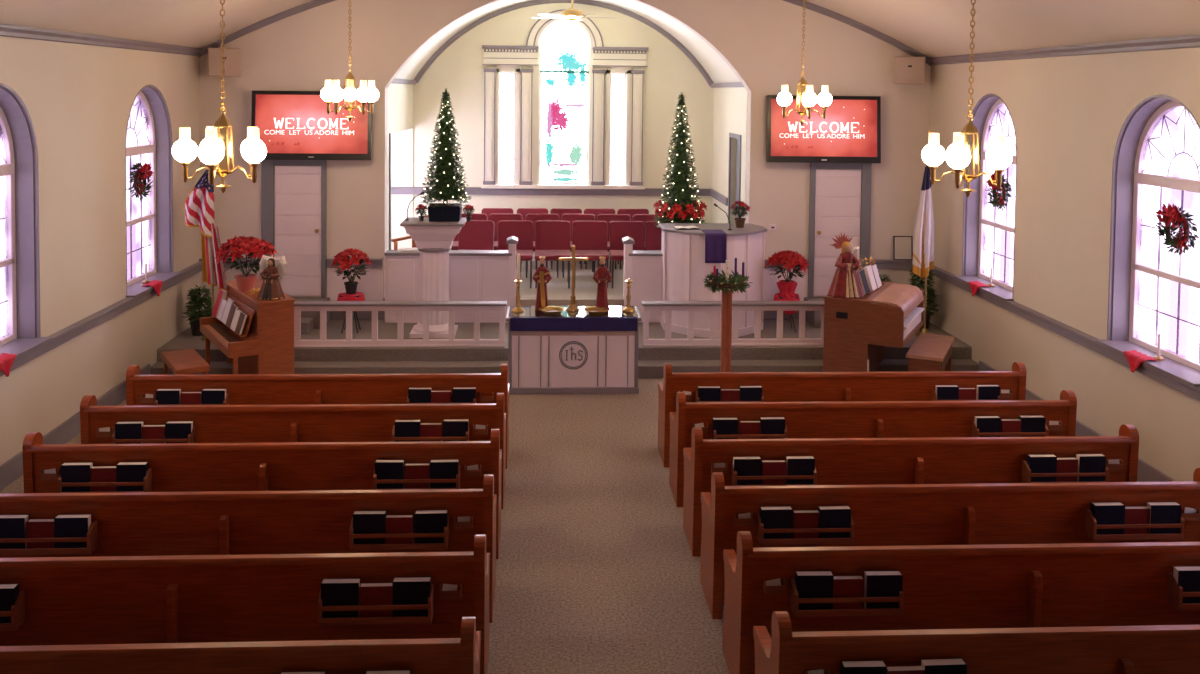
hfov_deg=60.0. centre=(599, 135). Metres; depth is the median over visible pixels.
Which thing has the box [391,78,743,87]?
trim
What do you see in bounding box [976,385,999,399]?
hymnal
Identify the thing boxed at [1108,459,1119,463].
card
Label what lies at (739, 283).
wreath
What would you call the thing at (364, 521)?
hymnal
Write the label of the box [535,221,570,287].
chair
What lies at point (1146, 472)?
baseboard
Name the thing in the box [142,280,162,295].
cloth
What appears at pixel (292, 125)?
television
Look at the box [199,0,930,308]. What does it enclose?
wall
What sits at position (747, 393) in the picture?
hymnal
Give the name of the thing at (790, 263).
flower
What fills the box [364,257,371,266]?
flower
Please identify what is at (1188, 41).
trim
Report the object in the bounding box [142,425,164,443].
bible
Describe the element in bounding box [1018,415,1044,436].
hymnal
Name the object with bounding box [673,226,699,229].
open book
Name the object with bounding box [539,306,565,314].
plate
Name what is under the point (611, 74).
window
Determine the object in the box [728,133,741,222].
door
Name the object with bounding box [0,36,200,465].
wall
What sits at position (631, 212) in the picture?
chair
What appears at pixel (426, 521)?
hymnal
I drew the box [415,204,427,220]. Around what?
poinsettia
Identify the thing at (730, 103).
wall
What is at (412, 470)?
bible
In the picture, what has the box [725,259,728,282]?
candle
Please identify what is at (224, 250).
flower
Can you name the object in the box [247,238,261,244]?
flower
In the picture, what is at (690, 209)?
flower
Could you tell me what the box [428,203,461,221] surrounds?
planter
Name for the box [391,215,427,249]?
wooden armchair
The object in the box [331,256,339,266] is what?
flower
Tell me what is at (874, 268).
book
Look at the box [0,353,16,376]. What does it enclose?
cloth
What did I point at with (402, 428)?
hymnal
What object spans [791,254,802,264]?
flower
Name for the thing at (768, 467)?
bible
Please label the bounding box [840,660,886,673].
hymnal
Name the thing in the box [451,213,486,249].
chair
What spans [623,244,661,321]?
wall
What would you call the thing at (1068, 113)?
wall
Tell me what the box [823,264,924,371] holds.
pipe organ
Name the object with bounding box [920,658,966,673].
hymnal
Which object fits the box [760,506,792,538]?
hymnal
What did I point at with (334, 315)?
baseboard
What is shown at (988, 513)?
pew
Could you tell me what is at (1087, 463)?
hymnal
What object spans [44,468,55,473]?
card
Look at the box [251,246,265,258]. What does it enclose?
flower
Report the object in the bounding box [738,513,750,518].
card
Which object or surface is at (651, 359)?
platform
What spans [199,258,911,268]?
trim
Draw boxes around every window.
[0,83,39,345]
[125,84,172,294]
[499,72,514,183]
[539,20,588,183]
[609,74,625,184]
[962,93,1016,290]
[1107,94,1199,370]
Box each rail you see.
[294,301,506,346]
[641,301,823,345]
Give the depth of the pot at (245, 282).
11.52 m
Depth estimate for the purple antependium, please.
12.96 m
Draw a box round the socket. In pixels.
[836,312,847,318]
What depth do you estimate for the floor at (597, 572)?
7.66 m
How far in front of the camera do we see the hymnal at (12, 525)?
6.31 m
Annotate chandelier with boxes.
[172,0,266,192]
[321,2,378,120]
[777,0,831,124]
[922,0,1011,196]
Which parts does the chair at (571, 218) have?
backrest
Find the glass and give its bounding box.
[509,306,638,316]
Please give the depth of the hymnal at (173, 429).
8.13 m
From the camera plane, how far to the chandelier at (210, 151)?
7.22 m
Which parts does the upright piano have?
leg, leg, lid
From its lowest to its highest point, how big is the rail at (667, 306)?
0.530 m
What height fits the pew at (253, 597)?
0.935 m
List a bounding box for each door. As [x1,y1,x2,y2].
[261,160,326,297]
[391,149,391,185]
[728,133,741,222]
[808,163,871,297]
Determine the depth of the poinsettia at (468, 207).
13.06 m
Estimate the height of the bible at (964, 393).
0.178 m
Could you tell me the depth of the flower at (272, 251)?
11.63 m
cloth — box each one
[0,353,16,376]
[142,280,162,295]
[337,292,364,312]
[510,317,636,330]
[772,295,799,314]
[969,281,988,296]
[1123,350,1157,372]
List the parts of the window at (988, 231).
frame, pane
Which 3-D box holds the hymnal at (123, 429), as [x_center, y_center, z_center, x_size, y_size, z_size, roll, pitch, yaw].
[-3.683,2.350,8.136,0.200,0.205,0.058,0,2,-4]
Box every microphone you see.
[405,192,423,220]
[714,203,731,229]
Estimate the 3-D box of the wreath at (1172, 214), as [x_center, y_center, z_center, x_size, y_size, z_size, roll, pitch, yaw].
[4.922,0.800,8.871,0.228,0.452,0.472,0,2,-3]
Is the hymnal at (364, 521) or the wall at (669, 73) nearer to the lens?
the hymnal at (364, 521)
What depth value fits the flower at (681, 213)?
14.06 m
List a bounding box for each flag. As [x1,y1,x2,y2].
[184,170,226,289]
[912,165,933,277]
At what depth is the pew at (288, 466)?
7.36 m
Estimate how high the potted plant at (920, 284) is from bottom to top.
0.837 m
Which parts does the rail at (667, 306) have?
rail, rail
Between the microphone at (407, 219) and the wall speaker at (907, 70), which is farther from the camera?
the wall speaker at (907, 70)
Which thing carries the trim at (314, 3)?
attached to the wall at (761, 41)
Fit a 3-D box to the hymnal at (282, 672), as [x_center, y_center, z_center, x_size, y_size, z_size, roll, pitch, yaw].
[-1.338,2.521,4.664,0.200,0.205,0.058,0,2,-3]
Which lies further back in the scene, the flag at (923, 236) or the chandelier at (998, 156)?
the flag at (923, 236)
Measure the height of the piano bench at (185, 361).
0.471 m
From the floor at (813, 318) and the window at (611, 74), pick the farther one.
the window at (611, 74)
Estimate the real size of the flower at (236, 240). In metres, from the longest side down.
0.280 x 0.267 x 0.074 m
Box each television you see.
[251,90,371,159]
[766,95,880,162]
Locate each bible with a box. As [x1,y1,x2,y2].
[26,519,53,548]
[90,466,115,491]
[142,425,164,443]
[180,392,201,403]
[359,582,391,616]
[386,515,412,543]
[405,463,429,487]
[420,423,441,440]
[431,390,450,402]
[721,389,739,400]
[739,421,760,438]
[761,460,786,484]
[792,510,818,538]
[833,575,863,608]
[887,665,924,673]
[959,388,975,399]
[1000,419,1020,436]
[1056,457,1077,481]
[1124,506,1149,533]
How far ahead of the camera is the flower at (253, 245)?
11.40 m
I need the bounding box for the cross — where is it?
[558,245,587,311]
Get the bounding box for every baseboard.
[0,364,150,490]
[201,309,798,319]
[979,361,1176,481]
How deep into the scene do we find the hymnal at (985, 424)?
8.48 m
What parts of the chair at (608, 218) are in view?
backrest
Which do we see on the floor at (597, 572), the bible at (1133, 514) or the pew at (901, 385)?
the pew at (901, 385)
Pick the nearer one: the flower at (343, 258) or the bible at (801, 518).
the bible at (801, 518)
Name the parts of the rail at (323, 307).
rail, rail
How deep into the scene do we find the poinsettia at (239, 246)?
11.48 m
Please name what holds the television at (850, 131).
attached to the wall at (761, 41)
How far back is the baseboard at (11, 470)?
9.81 m
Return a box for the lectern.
[400,217,466,337]
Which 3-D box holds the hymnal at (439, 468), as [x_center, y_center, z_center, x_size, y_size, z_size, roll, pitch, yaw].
[-1.104,2.410,7.370,0.200,0.205,0.058,0,2,-3]
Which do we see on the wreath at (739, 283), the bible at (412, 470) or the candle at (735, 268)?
the candle at (735, 268)
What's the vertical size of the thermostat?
0.080 m
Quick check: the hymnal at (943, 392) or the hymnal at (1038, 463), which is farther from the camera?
the hymnal at (943, 392)
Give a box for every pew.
[0,475,496,622]
[0,535,489,673]
[0,617,480,673]
[22,429,501,558]
[80,393,505,508]
[126,364,508,468]
[658,362,1026,466]
[669,390,1076,506]
[683,424,1138,556]
[700,468,1199,618]
[723,531,1199,673]
[753,611,1199,673]
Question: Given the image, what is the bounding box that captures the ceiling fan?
[532,0,617,30]
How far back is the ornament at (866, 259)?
12.54 m
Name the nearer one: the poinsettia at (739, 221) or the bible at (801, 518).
the bible at (801, 518)
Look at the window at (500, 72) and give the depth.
17.02 m
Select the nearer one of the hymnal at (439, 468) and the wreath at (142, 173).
the hymnal at (439, 468)
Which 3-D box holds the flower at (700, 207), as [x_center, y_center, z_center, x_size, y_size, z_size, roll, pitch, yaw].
[1.364,0.982,14.148,0.043,0.174,0.159,-32,-19,38]
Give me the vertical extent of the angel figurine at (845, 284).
0.732 m
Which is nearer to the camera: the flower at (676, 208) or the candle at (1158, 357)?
the candle at (1158, 357)
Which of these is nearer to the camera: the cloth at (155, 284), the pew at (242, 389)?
the pew at (242, 389)
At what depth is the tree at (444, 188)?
13.04 m
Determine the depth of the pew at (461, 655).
4.70 m
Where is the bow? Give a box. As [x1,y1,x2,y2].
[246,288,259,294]
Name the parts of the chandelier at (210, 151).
globe, arm, globe, globe, arm, chain, lantern frame, arm, arm, globe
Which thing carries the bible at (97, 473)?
in the pew at (288, 466)
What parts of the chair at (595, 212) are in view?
backrest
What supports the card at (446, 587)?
in the pew at (253, 597)
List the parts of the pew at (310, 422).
panel, rail, backrest, panel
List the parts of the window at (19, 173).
pane, frame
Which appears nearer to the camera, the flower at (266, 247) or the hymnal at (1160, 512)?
the hymnal at (1160, 512)
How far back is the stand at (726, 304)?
11.47 m
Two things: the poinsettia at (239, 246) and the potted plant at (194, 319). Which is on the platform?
the potted plant at (194, 319)
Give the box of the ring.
[653,200,707,226]
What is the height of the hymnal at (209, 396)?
0.205 m
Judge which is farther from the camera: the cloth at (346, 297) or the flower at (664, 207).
the flower at (664, 207)
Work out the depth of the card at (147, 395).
9.07 m
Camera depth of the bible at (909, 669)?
4.80 m
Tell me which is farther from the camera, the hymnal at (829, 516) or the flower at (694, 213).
the flower at (694, 213)
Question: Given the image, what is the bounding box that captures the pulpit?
[658,223,766,337]
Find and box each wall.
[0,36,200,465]
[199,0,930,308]
[385,244,515,322]
[387,83,412,249]
[391,3,713,260]
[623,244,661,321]
[712,87,746,222]
[926,47,1199,481]
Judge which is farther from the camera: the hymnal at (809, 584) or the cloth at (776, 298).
the cloth at (776, 298)
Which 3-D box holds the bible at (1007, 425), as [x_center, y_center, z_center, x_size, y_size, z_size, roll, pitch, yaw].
[3.373,2.423,8.526,0.175,0.178,0.045,0,2,-3]
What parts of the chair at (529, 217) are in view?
backrest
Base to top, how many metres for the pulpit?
1.325 m
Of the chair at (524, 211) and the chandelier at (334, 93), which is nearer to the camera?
the chandelier at (334, 93)
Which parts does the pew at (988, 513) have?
panel, rail, panel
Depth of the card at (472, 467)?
7.43 m
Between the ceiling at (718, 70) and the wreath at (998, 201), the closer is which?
the wreath at (998, 201)
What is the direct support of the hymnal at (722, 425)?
in the pew at (829, 419)
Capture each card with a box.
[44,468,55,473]
[99,427,109,431]
[145,394,152,397]
[442,584,457,590]
[458,516,469,521]
[467,464,478,469]
[475,425,485,428]
[695,423,703,426]
[714,463,724,466]
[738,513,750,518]
[766,578,780,585]
[807,669,823,673]
[1049,421,1058,424]
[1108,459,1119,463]
[1184,507,1196,512]
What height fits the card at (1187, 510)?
0.069 m
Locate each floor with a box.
[0,378,1137,673]
[292,261,623,333]
[804,297,823,327]
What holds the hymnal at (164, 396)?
in the pew at (242, 389)
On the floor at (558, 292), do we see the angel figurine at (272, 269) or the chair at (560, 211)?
the chair at (560, 211)
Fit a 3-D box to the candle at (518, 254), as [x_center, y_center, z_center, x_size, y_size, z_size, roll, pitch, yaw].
[-0.927,1.480,11.800,0.042,0.300,0.042,0,2,-3]
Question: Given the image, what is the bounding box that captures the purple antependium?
[701,229,726,262]
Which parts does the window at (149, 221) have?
pane, frame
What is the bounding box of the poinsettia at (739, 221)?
[729,201,749,227]
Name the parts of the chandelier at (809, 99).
globe, arm, lantern frame, chain, arm, globe, arm, globe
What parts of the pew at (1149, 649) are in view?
panel, rail, backrest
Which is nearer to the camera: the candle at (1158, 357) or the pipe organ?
the candle at (1158, 357)
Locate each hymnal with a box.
[0,514,28,548]
[0,583,19,622]
[54,514,91,547]
[60,462,93,491]
[115,421,143,443]
[116,462,148,490]
[156,389,181,403]
[165,421,193,442]
[201,389,226,403]
[280,671,325,673]
[321,578,360,617]
[353,510,386,543]
[365,670,410,673]
[375,460,404,488]
[392,577,430,616]
[394,420,420,441]
[408,387,431,402]
[415,510,447,542]
[430,459,458,487]
[443,419,468,440]
[453,387,475,402]
[698,386,720,400]
[712,417,737,438]
[732,456,761,484]
[739,386,762,400]
[760,417,785,438]
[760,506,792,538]
[786,456,814,483]
[795,571,833,609]
[818,506,850,537]
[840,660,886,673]
[863,570,902,608]
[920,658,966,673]
[935,385,958,399]
[974,416,1000,436]
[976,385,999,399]
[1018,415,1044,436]
[1027,454,1056,481]
[1076,454,1105,481]
[1090,502,1124,534]
[1146,502,1180,533]
[1171,566,1199,606]
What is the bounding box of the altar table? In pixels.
[506,306,641,393]
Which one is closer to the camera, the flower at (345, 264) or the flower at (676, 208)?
the flower at (345, 264)
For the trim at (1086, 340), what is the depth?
10.27 m
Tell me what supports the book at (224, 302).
on the upright piano
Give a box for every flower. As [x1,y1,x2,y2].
[214,242,231,254]
[215,244,231,264]
[221,235,240,243]
[225,238,244,253]
[227,244,245,261]
[238,237,253,243]
[238,240,260,254]
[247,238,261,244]
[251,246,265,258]
[258,240,273,257]
[270,247,276,256]
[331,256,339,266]
[337,254,349,263]
[338,258,352,271]
[342,248,357,255]
[348,255,361,265]
[353,250,367,258]
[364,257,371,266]
[659,202,668,212]
[665,208,675,219]
[671,203,682,213]
[677,210,687,219]
[685,204,695,214]
[691,210,698,218]
[697,203,703,212]
[763,257,772,267]
[769,255,783,265]
[776,253,792,264]
[783,259,797,271]
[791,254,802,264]
[798,260,808,272]
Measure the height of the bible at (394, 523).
0.178 m
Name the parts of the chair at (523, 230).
backrest, seat, leg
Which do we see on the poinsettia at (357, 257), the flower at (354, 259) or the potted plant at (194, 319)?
the flower at (354, 259)
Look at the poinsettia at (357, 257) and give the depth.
13.11 m
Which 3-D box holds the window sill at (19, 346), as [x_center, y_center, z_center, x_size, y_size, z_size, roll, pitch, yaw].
[-5.059,1.866,8.665,0.290,0.022,8.240,0,2,-3]
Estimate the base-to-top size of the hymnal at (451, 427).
0.205 m
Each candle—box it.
[142,264,149,283]
[516,252,519,278]
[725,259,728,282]
[734,258,736,276]
[742,262,744,276]
[988,268,994,286]
[1153,334,1163,360]
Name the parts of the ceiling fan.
blade, blade, lamp shade, motor, lamp shade, blade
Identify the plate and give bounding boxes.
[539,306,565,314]
[583,306,609,314]
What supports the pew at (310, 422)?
on the floor at (597, 572)
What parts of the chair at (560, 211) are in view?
backrest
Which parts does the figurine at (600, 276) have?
arm, arm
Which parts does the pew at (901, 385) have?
panel, backrest, rail, panel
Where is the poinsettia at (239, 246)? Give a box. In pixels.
[214,235,276,291]
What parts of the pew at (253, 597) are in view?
backrest, rail, panel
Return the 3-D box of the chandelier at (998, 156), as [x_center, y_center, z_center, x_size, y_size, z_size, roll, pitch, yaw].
[2.740,-0.598,7.597,0.618,2.111,0.642,0,3,-17]
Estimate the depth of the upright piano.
11.13 m
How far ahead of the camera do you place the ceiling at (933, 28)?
10.65 m
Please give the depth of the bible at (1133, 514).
6.71 m
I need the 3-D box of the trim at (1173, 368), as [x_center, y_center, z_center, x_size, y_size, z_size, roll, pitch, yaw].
[4.826,1.956,9.007,0.290,0.022,8.240,0,2,-3]
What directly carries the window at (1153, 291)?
in the wall at (1068, 113)
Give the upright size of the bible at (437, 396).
0.178 m
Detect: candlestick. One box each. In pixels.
[511,279,524,312]
[622,278,634,312]
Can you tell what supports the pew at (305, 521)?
on the floor at (597, 572)
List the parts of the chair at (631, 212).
backrest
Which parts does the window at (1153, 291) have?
pane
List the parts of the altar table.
corner post, moulding, moulding, moulding, moulding, moulding, moulding, corner post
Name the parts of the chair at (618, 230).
leg, seat, backrest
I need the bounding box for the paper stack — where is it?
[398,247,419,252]
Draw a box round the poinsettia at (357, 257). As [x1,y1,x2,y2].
[331,248,371,293]
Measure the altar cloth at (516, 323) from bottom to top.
0.147 m
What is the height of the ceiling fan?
0.624 m
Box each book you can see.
[212,289,227,317]
[217,300,226,320]
[221,298,233,323]
[225,304,238,327]
[230,309,241,330]
[235,312,247,334]
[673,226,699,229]
[857,269,869,294]
[863,265,876,290]
[871,264,881,287]
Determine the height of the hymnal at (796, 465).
0.205 m
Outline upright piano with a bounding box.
[200,278,294,373]
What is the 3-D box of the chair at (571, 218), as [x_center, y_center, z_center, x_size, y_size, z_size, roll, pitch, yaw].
[-0.325,1.669,15.777,0.512,0.900,0.553,0,2,-3]
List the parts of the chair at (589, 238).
backrest, seat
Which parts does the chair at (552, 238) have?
backrest, seat, leg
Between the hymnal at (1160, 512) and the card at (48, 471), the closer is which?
the hymnal at (1160, 512)
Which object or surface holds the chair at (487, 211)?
on the floor at (558, 292)
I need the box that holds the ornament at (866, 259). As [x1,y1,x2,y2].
[859,257,874,267]
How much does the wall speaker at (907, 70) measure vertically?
0.360 m
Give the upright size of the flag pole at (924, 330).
2.650 m
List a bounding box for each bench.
[161,348,209,374]
[906,333,954,370]
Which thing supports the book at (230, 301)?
on the upright piano
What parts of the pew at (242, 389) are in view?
panel, rail, backrest, panel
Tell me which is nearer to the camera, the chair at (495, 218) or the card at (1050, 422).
the card at (1050, 422)
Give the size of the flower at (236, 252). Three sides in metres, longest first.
0.232 x 0.224 x 0.060 m
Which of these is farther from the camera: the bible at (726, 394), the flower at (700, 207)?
the flower at (700, 207)
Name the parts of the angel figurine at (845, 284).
arm, panel, arm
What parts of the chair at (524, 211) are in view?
backrest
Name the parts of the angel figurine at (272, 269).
arm, panel, arm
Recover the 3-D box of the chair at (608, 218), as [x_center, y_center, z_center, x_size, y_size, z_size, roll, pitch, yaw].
[0.224,1.674,15.807,0.512,0.900,0.553,0,2,-3]
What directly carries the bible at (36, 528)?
in the pew at (305, 521)
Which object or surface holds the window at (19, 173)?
in the wall at (78, 99)
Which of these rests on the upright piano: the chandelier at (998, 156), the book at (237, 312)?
the book at (237, 312)
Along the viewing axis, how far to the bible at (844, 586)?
5.69 m
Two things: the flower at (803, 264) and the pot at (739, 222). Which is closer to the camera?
the flower at (803, 264)
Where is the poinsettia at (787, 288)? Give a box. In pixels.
[763,250,808,296]
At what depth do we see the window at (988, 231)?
12.78 m
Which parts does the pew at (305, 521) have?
backrest, rail, panel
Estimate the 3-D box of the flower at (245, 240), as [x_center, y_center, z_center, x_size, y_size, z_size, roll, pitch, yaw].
[-3.933,1.165,11.484,0.213,0.059,0.223,0,16,-8]
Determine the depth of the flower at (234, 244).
11.38 m
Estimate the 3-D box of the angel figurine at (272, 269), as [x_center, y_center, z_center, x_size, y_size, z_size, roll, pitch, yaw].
[-3.541,1.522,11.187,0.312,0.467,0.260,1,2,8]
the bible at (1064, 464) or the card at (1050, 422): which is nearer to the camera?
the bible at (1064, 464)
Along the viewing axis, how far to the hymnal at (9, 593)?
5.43 m
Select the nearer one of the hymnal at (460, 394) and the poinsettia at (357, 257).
the hymnal at (460, 394)
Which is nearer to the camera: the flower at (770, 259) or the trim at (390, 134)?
the flower at (770, 259)
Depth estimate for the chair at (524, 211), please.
16.66 m
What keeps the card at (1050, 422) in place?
in the pew at (829, 419)
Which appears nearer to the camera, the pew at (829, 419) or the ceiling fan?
the pew at (829, 419)
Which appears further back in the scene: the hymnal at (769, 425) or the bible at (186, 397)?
the bible at (186, 397)
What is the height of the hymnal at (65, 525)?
0.205 m
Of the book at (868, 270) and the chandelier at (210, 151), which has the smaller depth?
the chandelier at (210, 151)
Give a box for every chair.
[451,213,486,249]
[458,220,493,249]
[482,208,513,220]
[489,214,522,277]
[498,220,532,287]
[516,208,548,268]
[526,214,558,277]
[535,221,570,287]
[550,208,581,268]
[562,214,594,277]
[572,221,608,287]
[584,209,615,268]
[597,214,630,266]
[609,221,643,287]
[617,209,648,268]
[633,214,661,250]
[645,221,670,250]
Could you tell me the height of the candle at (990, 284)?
0.262 m
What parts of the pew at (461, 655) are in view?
backrest, rail, panel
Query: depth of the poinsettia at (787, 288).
13.40 m
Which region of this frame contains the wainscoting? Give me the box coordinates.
[327,268,807,300]
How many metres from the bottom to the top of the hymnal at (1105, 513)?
0.205 m
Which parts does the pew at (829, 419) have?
panel, backrest, rail, panel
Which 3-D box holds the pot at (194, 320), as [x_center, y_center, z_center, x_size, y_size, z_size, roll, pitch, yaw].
[-4.994,2.378,12.960,0.260,0.220,0.260,0,2,-3]
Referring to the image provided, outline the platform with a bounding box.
[151,319,978,377]
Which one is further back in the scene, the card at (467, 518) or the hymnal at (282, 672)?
the card at (467, 518)
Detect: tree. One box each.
[420,87,470,206]
[655,93,704,227]
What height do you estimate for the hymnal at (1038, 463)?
0.205 m
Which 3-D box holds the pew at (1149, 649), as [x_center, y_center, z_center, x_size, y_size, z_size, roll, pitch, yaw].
[2.466,2.727,5.170,3.310,0.935,0.675,0,2,-3]
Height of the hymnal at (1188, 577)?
0.205 m
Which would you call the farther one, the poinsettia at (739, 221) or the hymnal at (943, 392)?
the poinsettia at (739, 221)
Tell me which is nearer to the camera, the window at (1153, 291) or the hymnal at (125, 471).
the hymnal at (125, 471)
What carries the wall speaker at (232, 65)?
attached to the wall at (761, 41)
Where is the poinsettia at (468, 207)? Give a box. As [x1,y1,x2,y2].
[462,205,474,220]
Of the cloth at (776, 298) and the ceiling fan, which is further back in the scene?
the ceiling fan
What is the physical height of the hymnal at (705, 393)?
0.205 m
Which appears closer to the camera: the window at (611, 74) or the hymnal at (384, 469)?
the hymnal at (384, 469)
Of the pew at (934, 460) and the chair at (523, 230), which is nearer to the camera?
the pew at (934, 460)
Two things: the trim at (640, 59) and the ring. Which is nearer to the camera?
the ring
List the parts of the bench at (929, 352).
panel, panel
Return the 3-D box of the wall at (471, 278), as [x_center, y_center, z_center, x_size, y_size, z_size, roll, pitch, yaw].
[-1.984,1.953,13.838,1.720,1.060,0.240,0,2,-3]
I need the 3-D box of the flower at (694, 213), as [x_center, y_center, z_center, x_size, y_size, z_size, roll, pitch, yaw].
[1.290,1.077,14.111,0.168,0.176,0.046,-1,-24,-33]
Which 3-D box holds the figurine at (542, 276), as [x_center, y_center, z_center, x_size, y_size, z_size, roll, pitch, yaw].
[-0.661,1.699,11.863,0.186,0.613,0.187,3,3,41]
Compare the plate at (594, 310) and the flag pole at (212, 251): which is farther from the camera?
the flag pole at (212, 251)
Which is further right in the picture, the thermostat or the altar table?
the thermostat
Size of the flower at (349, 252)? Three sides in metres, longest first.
0.244 x 0.223 x 0.060 m
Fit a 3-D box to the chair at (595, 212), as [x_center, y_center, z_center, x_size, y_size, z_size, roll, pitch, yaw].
[0.004,1.641,16.535,0.512,0.900,0.553,0,2,-3]
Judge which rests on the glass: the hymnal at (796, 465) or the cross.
the cross
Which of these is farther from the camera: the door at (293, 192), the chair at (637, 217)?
the chair at (637, 217)
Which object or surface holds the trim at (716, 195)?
attached to the wall at (669, 73)
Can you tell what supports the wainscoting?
attached to the wall at (761, 41)
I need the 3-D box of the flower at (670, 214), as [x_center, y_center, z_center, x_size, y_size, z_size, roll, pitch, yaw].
[0.954,1.070,14.100,0.159,0.174,0.043,2,-24,27]
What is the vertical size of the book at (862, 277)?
0.267 m
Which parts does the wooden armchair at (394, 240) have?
leg, armrest, backrest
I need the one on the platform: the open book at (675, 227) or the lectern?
the lectern
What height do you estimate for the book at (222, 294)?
0.311 m
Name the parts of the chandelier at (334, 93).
globe, arm, globe, arm, globe, lantern frame, chain, arm, globe, arm, globe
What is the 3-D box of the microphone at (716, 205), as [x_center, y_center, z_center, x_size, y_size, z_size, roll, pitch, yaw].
[1.576,1.044,13.336,0.246,0.341,0.058,1,2,12]
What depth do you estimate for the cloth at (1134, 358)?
9.10 m
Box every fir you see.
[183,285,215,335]
[879,273,891,281]
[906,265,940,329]
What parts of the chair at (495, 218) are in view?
seat, backrest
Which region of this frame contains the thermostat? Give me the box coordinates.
[769,224,775,229]
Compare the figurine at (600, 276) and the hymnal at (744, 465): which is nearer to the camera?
the hymnal at (744, 465)
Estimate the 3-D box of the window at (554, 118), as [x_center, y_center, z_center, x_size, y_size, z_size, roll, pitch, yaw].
[-0.588,-0.536,17.081,0.800,2.690,0.070,0,2,-3]
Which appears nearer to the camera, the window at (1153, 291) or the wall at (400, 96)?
the window at (1153, 291)
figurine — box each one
[257,255,286,299]
[532,257,551,310]
[593,257,611,307]
[827,233,863,298]
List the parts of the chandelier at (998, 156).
globe, arm, globe, arm, lantern frame, chain, arm, arm, globe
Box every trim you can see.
[0,23,202,55]
[0,261,201,376]
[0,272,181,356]
[199,0,931,65]
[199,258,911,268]
[384,236,517,255]
[389,133,391,249]
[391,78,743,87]
[391,187,744,215]
[414,0,713,85]
[481,11,647,188]
[622,236,662,255]
[928,34,1199,64]
[932,266,1199,400]
[953,276,1199,385]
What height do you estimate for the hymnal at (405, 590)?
0.205 m
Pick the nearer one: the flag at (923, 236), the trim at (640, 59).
the flag at (923, 236)
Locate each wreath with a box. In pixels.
[128,161,153,200]
[704,270,751,294]
[986,172,1011,211]
[1155,203,1198,254]
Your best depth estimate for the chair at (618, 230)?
15.13 m
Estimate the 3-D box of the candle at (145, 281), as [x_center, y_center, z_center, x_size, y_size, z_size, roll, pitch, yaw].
[-5.257,1.579,12.030,0.090,0.262,0.090,0,2,-3]
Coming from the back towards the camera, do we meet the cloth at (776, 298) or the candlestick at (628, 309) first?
the cloth at (776, 298)
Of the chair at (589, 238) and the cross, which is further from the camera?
the chair at (589, 238)
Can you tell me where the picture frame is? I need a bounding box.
[893,236,912,259]
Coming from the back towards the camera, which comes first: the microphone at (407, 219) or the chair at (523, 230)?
the chair at (523, 230)
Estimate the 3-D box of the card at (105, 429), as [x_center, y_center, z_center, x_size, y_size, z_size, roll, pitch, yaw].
[-3.896,2.329,8.172,0.085,0.067,0.008,0,2,-6]
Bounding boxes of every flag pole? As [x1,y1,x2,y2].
[202,238,213,341]
[914,129,932,336]
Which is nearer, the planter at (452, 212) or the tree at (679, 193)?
the planter at (452, 212)
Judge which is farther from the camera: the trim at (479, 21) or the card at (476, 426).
the trim at (479, 21)
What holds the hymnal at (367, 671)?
in the pew at (461, 655)
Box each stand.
[340,292,360,332]
[720,288,734,371]
[779,296,798,331]
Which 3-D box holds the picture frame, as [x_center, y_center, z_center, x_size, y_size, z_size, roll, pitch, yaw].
[4.148,1.545,14.227,0.260,0.330,0.054,1,2,0]
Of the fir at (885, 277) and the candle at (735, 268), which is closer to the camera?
the candle at (735, 268)
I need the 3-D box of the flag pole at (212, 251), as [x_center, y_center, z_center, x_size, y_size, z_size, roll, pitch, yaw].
[-4.729,1.311,12.679,0.260,2.380,0.260,0,2,-3]
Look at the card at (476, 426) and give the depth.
8.33 m
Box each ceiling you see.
[0,0,1199,57]
[395,0,740,82]
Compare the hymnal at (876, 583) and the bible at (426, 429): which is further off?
the bible at (426, 429)
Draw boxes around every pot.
[188,315,204,335]
[234,273,257,291]
[344,281,357,293]
[734,218,745,227]
[779,280,794,293]
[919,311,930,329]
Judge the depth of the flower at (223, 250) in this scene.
11.42 m
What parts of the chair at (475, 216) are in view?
seat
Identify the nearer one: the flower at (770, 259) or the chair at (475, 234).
the flower at (770, 259)
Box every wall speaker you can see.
[208,48,240,76]
[894,57,925,83]
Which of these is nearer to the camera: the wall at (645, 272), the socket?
the socket
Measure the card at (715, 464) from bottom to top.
0.063 m
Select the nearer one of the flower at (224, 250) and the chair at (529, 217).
the flower at (224, 250)
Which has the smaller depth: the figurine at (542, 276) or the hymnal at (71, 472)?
the hymnal at (71, 472)
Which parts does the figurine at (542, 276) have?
arm, gold trim, arm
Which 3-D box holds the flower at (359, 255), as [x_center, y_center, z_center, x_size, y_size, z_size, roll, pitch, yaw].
[-3.022,1.504,13.098,0.236,0.062,0.225,34,18,24]
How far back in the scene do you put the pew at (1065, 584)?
5.82 m
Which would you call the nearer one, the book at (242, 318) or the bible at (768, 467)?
the bible at (768, 467)
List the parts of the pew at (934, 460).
panel, backrest, rail, panel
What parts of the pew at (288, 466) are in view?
panel, rail, backrest, panel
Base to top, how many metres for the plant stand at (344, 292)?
0.482 m
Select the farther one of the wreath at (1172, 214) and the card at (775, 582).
the wreath at (1172, 214)
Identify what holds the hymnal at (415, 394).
in the pew at (242, 389)
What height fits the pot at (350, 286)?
0.140 m
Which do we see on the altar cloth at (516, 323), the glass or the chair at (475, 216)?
the glass

